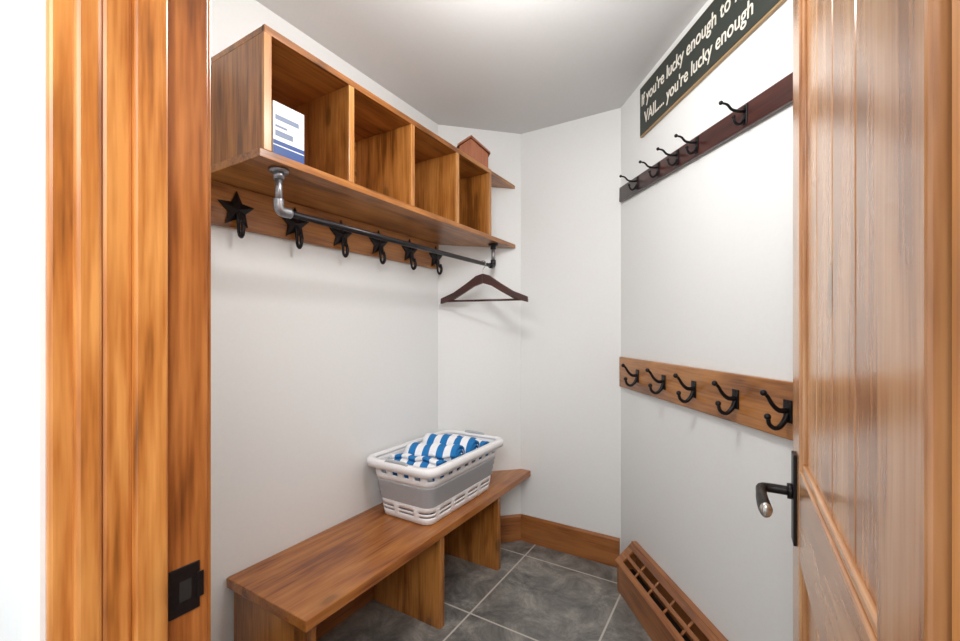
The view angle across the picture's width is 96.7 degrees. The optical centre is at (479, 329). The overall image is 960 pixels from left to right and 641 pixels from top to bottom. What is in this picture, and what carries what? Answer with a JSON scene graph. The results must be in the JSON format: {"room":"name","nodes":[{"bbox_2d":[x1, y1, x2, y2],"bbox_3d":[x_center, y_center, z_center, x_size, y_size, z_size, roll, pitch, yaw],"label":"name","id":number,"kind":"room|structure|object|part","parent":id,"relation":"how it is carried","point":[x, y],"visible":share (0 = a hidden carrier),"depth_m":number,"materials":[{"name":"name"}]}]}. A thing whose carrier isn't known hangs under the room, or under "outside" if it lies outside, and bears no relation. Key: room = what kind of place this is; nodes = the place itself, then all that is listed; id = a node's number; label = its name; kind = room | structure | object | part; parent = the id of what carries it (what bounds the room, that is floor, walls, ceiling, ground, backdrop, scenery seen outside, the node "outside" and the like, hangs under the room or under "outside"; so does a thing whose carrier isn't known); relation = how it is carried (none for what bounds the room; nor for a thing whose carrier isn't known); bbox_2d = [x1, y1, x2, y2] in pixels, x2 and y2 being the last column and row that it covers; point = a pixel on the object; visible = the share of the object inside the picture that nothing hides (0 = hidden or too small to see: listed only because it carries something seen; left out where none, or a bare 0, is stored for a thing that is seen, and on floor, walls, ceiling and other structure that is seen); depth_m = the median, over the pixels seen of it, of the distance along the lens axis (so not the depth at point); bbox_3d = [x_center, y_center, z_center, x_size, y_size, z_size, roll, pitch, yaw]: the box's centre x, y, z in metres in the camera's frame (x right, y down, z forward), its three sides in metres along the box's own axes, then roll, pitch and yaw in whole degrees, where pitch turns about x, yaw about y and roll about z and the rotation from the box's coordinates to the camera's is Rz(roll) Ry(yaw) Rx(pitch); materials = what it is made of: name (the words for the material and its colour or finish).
{"room":"mudroom","nodes":[
{"label":"mudroom","id":0,"kind":"room"},
{"bbox_2d":[0,0,45,640],"bbox_3d":[-1.453,0.040,1.172,2.260,2.440,0.189,0,0,31],"label":"wall","id":1,"kind":"structure","parent":0,"point":[22,22],"depth_m":0.52,"materials":[{"name":"white paint"}]},
{"bbox_2d":[46,0,210,640],"bbox_3d":[-0.470,0.175,0.613,0.091,2.170,0.210,0,0,6],"label":"door frame","id":2,"kind":"structure","parent":1,"relation":"attached to","point":[88,42],"depth_m":0.55,"materials":[{"name":"brown wood"}]},
{"bbox_2d":[131,0,167,640],"bbox_3d":[-0.463,0.210,0.595,0.031,2.100,0.039,0,0,31],"label":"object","id":3,"kind":"object","parent":2,"relation":"attached to","point":[149,18],"visible":1,"depth_m":0.58,"materials":[{"name":"brown wood"}]},
{"bbox_3d":[-0.443,0.210,0.638,0.020,2.100,0.059,0,0,31],"label":"jamb rabbet","id":4,"kind":"part","parent":2,"relation":"part of","materials":[{"name":"brown wood"}]},
{"bbox_3d":[-0.467,0.175,0.693,0.082,2.170,0.018,0,0,31],"label":"casing","id":5,"kind":"part","parent":2,"relation":"part of","materials":[{"name":"brown wood"}]},
{"bbox_2d":[168,560,199,621],"bbox_3d":[-0.436,0.383,0.629,0.004,0.070,0.041,0,0,31],"label":"strike plate","id":6,"kind":"object","parent":1,"relation":"attached to","point":[176,609],"visible":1,"depth_m":0.62,"materials":[{"name":"black metal"}]},
{"bbox_2d":[179,577,191,602],"bbox_3d":[-0.434,0.383,0.629,0.002,0.030,0.016,0,0,31],"label":"strike recess","id":7,"kind":"object","parent":6,"relation":"attached to","point":[185,587],"depth_m":0.63,"materials":[{"name":"black metal"}]},
{"bbox_2d":[197,569,203,596],"bbox_3d":[-0.423,0.383,0.646,0.002,0.038,0.009,0,0,31],"label":"strike lip","id":8,"kind":"object","parent":6,"relation":"attached to","point":[200,574],"depth_m":0.65,"materials":[{"name":"black metal"}]},
{"bbox_2d":[211,0,437,640],"bbox_3d":[-0.697,0.040,1.799,0.100,2.440,1.690,0,0,31],"label":"wall","id":9,"kind":"structure","parent":0,"point":[324,361],"depth_m":1.67,"materials":[{"name":"white paint"}]},
{"bbox_2d":[211,180,442,274],"bbox_3d":[-0.559,-0.397,1.861,0.068,0.180,1.360,0,0,31],"label":"hook rack","id":10,"kind":"object","parent":9,"relation":"attached to","point":[242,210],"visible":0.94,"depth_m":1.67,"materials":[{"name":"brown wood"}]},
{"bbox_2d":[316,586,373,640],"bbox_3d":[-0.653,1.182,1.758,0.015,0.154,1.605,0,0,31],"label":"baseboard","id":11,"kind":"structure","parent":9,"relation":"attached to","point":[335,619],"depth_m":1.85,"materials":[{"name":"brown wood"}]},
{"bbox_2d":[211,24,514,247],"bbox_3d":[-0.343,-0.677,1.962,0.331,0.378,1.597,0,0,31],"label":"cubby shelf","id":12,"kind":"object","parent":9,"relation":"attached to","point":[366,161],"visible":0.91,"depth_m":1.55,"materials":[{"name":"brown wood"}]},
{"bbox_2d":[271,100,303,163],"bbox_3d":[-0.629,-0.595,1.330,0.114,0.164,0.107,0,0,31],"label":"tissue box","id":13,"kind":"object","parent":12,"relation":"on","point":[287,123],"visible":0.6,"depth_m":1.29,"materials":[{"name":"white cardboard"}]},
{"bbox_3d":[-0.565,-0.678,1.906,0.008,0.333,1.230,0,0,31],"label":"panel","id":14,"kind":"part","parent":12,"relation":"part of","materials":[{"name":"brown wood"}]},
{"bbox_3d":[-0.278,-0.855,1.762,0.012,0.022,1.293,0,0,31],"label":"rail","id":15,"kind":"part","parent":12,"relation":"part of","materials":[{"name":"brown wood"}]},
{"bbox_2d":[268,166,497,268],"bbox_3d":[-0.268,-0.417,1.860,0.056,0.142,1.376,0,0,31],"label":"hanging rod","id":16,"kind":"object","parent":12,"relation":"attached to","point":[278,172],"visible":1,"depth_m":1.47,"materials":[{"name":"metal"}]},
{"bbox_2d":[440,261,527,303],"bbox_3d":[0.016,-0.262,2.319,0.500,0.231,0.020,0,0,19],"label":"hanger","id":17,"kind":"object","parent":16,"relation":"hanging from","point":[477,280],"visible":0.89,"depth_m":2.31,"materials":[{"name":"brown wood"}]},
{"bbox_3d":[-0.102,-0.226,2.360,0.250,0.158,0.020,0,0,19],"label":"arm","id":18,"kind":"part","parent":17,"relation":"part of","materials":[{"name":"brown wood"}]},
{"bbox_3d":[0.134,-0.226,2.278,0.250,0.158,0.020,0,0,19],"label":"arm","id":19,"kind":"part","parent":17,"relation":"part of","materials":[{"name":"brown wood"}]},
{"bbox_2d":[456,135,489,166],"bbox_3d":[-0.040,-0.952,2.317,0.178,0.172,0.088,0,0,-11],"label":"block","id":20,"kind":"object","parent":12,"relation":"on","point":[472,147],"visible":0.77,"depth_m":2.28,"materials":[{"name":"brown wood"}]},
{"bbox_2d":[438,125,520,515],"bbox_3d":[-0.006,0.040,2.561,0.580,2.440,0.106,0,0,-13],"label":"wall","id":21,"kind":"structure","parent":0,"point":[479,343],"depth_m":2.52,"materials":[{"name":"white paint"}]},
{"bbox_2d":[501,514,520,542],"bbox_3d":[0.006,1.182,2.504,0.499,0.154,0.015,0,0,-14],"label":"baseboard","id":22,"kind":"structure","parent":21,"relation":"attached to","point":[510,524],"depth_m":2.54,"materials":[{"name":"brown wood"}]},
{"bbox_2d":[256,0,707,133],"bbox_3d":[-0.123,-1.220,1.011,4.700,0.080,3.600,0,0,31],"label":"ceiling","id":23,"kind":"structure","parent":0,"point":[510,66],"depth_m":1.79,"materials":[{"name":"white paint"}]},
{"bbox_2d":[317,540,651,640],"bbox_3d":[-0.331,1.300,0.669,4.700,0.080,4.400,0,0,31],"label":"floor","id":24,"kind":"structure","parent":0,"point":[537,593],"depth_m":1.93,"materials":[{"name":"tile"}]},
{"bbox_2d":[227,469,530,640],"bbox_3d":[-0.277,1.047,1.987,0.418,0.426,1.538,0,0,31],"label":"bench","id":25,"kind":"object","parent":24,"relation":"on","point":[285,595],"visible":0.79,"depth_m":1.66,"materials":[{"name":"brown wood"}]},
{"bbox_2d":[367,430,502,524],"bbox_3d":[-0.195,0.696,2.097,0.403,0.275,0.655,0,0,31],"label":"laundry basket","id":26,"kind":"object","parent":25,"relation":"on","point":[416,499],"visible":0.89,"depth_m":1.89,"materials":[{"name":"white plastic"}]},
{"bbox_3d":[-0.195,0.830,2.097,0.256,0.003,0.508,0,0,31],"label":"plate","id":27,"kind":"part","parent":26,"relation":"part of","materials":[{"name":"white plastic"}]},
{"bbox_2d":[386,433,488,514],"bbox_3d":[-0.197,0.676,2.101,0.305,0.287,0.515,0,0,31],"label":"towels","id":28,"kind":"object","parent":26,"relation":"in","point":[435,450],"visible":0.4,"depth_m":2.01,"materials":[{"name":"blue fabric"}]},
{"bbox_3d":[0.472,1.135,0.555,0.041,0.230,0.524,0,0,31],"label":"rail","id":29,"kind":"object","parent":24,"relation":"on","visible":0},
{"bbox_2d":[807,592,816,640],"bbox_3d":[0.575,0.725,0.725,0.022,0.610,0.132,0,0,31],"label":"panel","id":30,"kind":"object","parent":29,"relation":"on","point":[811,625],"visible":0.02,"depth_m":0.73,"materials":[{"name":"brown wood"}]},
{"bbox_2d":[521,108,620,553],"bbox_3d":[0.528,0.040,2.459,0.677,2.440,0.100,0,0,31],"label":"wall","id":31,"kind":"structure","parent":0,"point":[571,170],"depth_m":2.41,"materials":[{"name":"white paint"}]},
{"bbox_2d":[521,514,619,567],"bbox_3d":[0.494,1.182,2.411,0.575,0.154,0.015,0,0,31],"label":"baseboard","id":32,"kind":"structure","parent":31,"relation":"attached to","point":[590,545],"depth_m":2.39,"materials":[{"name":"brown wood"}]},
{"bbox_2d":[621,0,792,640],"bbox_3d":[0.907,0.040,1.071,0.100,2.440,2.511,0,0,-5],"label":"wall","id":33,"kind":"structure","parent":0,"point":[707,247],"depth_m":1.48,"materials":[{"name":"white paint"}]},
{"bbox_2d":[615,541,727,640],"bbox_3d":[0.780,1.144,1.300,0.110,0.230,1.570,0,0,-5],"label":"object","id":34,"kind":"object","parent":33,"relation":"attached to","point":[665,612],"visible":1,"depth_m":1.76,"materials":[{"name":"brown wood"}]},
{"bbox_3d":[0.715,1.152,2.070,0.099,0.214,0.016,0,0,-5],"label":"panel","id":35,"kind":"part","parent":34,"relation":"part of","materials":[{"name":"brown wood"}]},
{"bbox_2d":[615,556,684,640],"bbox_3d":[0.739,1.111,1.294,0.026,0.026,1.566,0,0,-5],"label":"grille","id":36,"kind":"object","parent":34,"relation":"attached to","point":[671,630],"depth_m":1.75,"materials":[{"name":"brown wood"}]},
{"bbox_2d":[624,552,699,640],"bbox_3d":[0.771,1.080,1.289,0.019,0.018,1.550,0,0,-5],"label":"grille","id":37,"kind":"object","parent":34,"relation":"attached to","point":[627,555],"depth_m":1.71,"materials":[{"name":"brown wood"}]},
{"bbox_2d":[619,357,792,440],"bbox_3d":[0.756,0.218,1.623,0.100,0.156,1.238,0,0,-5],"label":"coat rack","id":38,"kind":"object","parent":33,"relation":"attached to","point":[759,403],"visible":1,"depth_m":1.42,"materials":[{"name":"brown wood"}]},
{"bbox_3d":[0.769,0.219,1.791,0.004,0.062,0.030,0,0,-5],"label":"hook plate","id":39,"kind":"part","parent":38,"relation":"part of","materials":[{"name":"black metal"}]},
{"bbox_3d":[0.789,0.219,1.577,0.004,0.062,0.030,0,0,-5],"label":"hook plate","id":40,"kind":"part","parent":38,"relation":"part of","materials":[{"name":"black metal"}]},
{"bbox_3d":[0.809,0.219,1.353,0.004,0.062,0.030,0,0,-5],"label":"hook plate","id":41,"kind":"part","parent":38,"relation":"part of","materials":[{"name":"black metal"}]},
{"bbox_3d":[0.828,0.219,1.149,0.004,0.062,0.030,0,0,-5],"label":"hook plate","id":42,"kind":"part","parent":38,"relation":"part of","materials":[{"name":"black metal"}]},
{"bbox_2d":[619,72,792,201],"bbox_3d":[0.751,-0.677,1.635,0.107,0.139,1.222,0,0,-5],"label":"coat rack","id":43,"kind":"object","parent":33,"relation":"attached to","point":[779,95],"visible":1,"depth_m":1.44,"materials":[{"name":"brown wood"}]},
{"bbox_3d":[0.779,-0.681,1.687,0.004,0.062,0.018,0,3,-5],"label":"hook plate","id":44,"kind":"part","parent":43,"relation":"part of","materials":[{"name":"black metal"}]},
{"bbox_3d":[0.791,-0.674,1.558,0.004,0.062,0.018,0,3,-5],"label":"hook plate","id":45,"kind":"part","parent":43,"relation":"part of","materials":[{"name":"black metal"}]},
{"bbox_3d":[0.813,-0.661,1.309,0.004,0.062,0.018,0,3,-5],"label":"hook plate","id":46,"kind":"part","parent":43,"relation":"part of","materials":[{"name":"black metal"}]},
{"bbox_2d":[640,0,785,137],"bbox_3d":[0.799,-1.024,1.598,0.018,0.232,0.850,0,0,-5],"label":"wall sign","id":47,"kind":"object","parent":33,"relation":"attached to","point":[724,25],"visible":1,"depth_m":1.54,"materials":[{"name":"black wood"}]},
{"bbox_2d":[759,502,772,517],"bbox_3d":[0.511,0.322,0.764,0.020,0.027,0.016,0,0,31],"label":"handle tip","id":48,"kind":"object","parent":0,"point":[765,509],"visible":1,"depth_m":0.76,"materials":[{"name":"silver metal"}]},
{"bbox_3d":[0.923,0.040,-0.265,1.588,2.440,0.176,0,0,31],"label":"wall","id":49,"kind":"structure","parent":0,"visible":0},
{"bbox_2d":[802,573,806,640],"bbox_3d":[0.593,0.725,0.778,0.008,0.562,0.014,0,0,31],"label":"door frame","id":50,"kind":"structure","parent":49,"relation":"attached to","point":[804,589],"depth_m":0.77,"materials":[{"name":"brown wood"}]},
{"bbox_2d":[802,0,806,465],"bbox_3d":[0.593,-0.205,0.778,0.008,0.902,0.014,0,0,31],"label":"door frame","id":51,"kind":"structure","parent":49,"relation":"attached to","point":[804,2],"depth_m":0.77,"materials":[{"name":"brown wood"}]},
{"bbox_2d":[877,0,951,640],"bbox_3d":[0.309,0.230,0.287,0.042,2.040,0.108,0,0,31],"label":"door frame","id":52,"kind":"structure","parent":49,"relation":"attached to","point":[914,37],"depth_m":0.27,"materials":[{"name":"brown wood"}]},
{"bbox_3d":[0.501,-0.173,0.602,0.041,1.234,0.634,0,0,31],"label":"door","id":53,"kind":"structure","parent":52,"relation":"attached to","visible":0},
{"bbox_2d":[756,451,796,545],"bbox_3d":[0.585,0.328,0.845,0.067,0.175,0.052,0,0,31],"label":"plate","id":54,"kind":"object","parent":53,"relation":"attached to","point":[793,454],"depth_m":0.83,"materials":[{"name":"black metal"}]},
{"bbox_2d":[756,486,772,512],"bbox_3d":[0.531,0.320,0.803,0.022,0.025,0.086,0,0,27],"label":"lever","id":55,"kind":"object","parent":54,"relation":"attached to","point":[761,493],"visible":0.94,"depth_m":0.80,"materials":[{"name":"black metal"}]},
{"bbox_3d":[0.578,0.316,0.843,0.057,0.020,0.042,0,0,31],"label":"handle neck","id":56,"kind":"part","parent":54,"relation":"part of","materials":[{"name":"black metal"}]},
{"bbox_2d":[787,483,792,498],"bbox_3d":[0.609,0.316,0.838,0.010,0.030,0.030,0,0,31],"label":"rose","id":57,"kind":"object","parent":54,"relation":"attached to","point":[789,485],"visible":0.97,"depth_m":0.83,"materials":[{"name":"black metal"}]},
{"bbox_2d":[793,0,876,640],"bbox_3d":[0.500,0.230,0.601,0.042,2.040,0.634,0,0,31],"label":"panel","id":58,"kind":"object","parent":53,"relation":"attached to","point":[844,11],"depth_m":0.52,"materials":[{"name":"brown wood"}]},
{"bbox_3d":[0.636,0.230,0.825,0.042,2.040,0.110,0,0,31],"label":"latch stile","id":59,"kind":"part","parent":58,"relation":"part of","materials":[{"name":"brown wood"}]},
{"bbox_3d":[0.575,-0.205,0.725,0.022,0.950,0.132,0,0,31],"label":"panel","id":60,"kind":"part","parent":58,"relation":"part of","materials":[{"name":"brown wood"}]},
{"bbox_3d":[0.507,-0.205,0.612,0.022,0.950,0.132,0,0,31],"label":"panel","id":61,"kind":"part","parent":58,"relation":"part of","materials":[{"name":"brown wood"}]},
{"bbox_3d":[0.369,-0.205,0.386,0.022,0.950,0.132,0,0,31],"label":"panel","id":62,"kind":"part","parent":58,"relation":"part of","materials":[{"name":"brown wood"}]},
{"bbox_2d":[800,465,876,640],"bbox_3d":[0.472,0.338,0.555,0.041,0.184,0.524,0,0,31],"label":"panel","id":63,"kind":"object","parent":53,"relation":"attached to","point":[839,613],"depth_m":0.53,"materials":[{"name":"brown wood"}]},
{"bbox_3d":[0.461,0.253,0.562,0.008,0.014,0.520,0,0,31],"label":"mould u-bottom","id":64,"kind":"part","parent":63,"relation":"part of","materials":[{"name":"brown wood"}]},
{"bbox_2d":[952,0,959,640],"bbox_3d":[0.229,0.210,0.152,0.030,2.100,0.192,0,0,31],"label":"door frame","id":65,"kind":"structure","parent":49,"relation":"attached to","point":[955,3],"depth_m":0.24,"materials":[{"name":"brown wood"}]}
]}

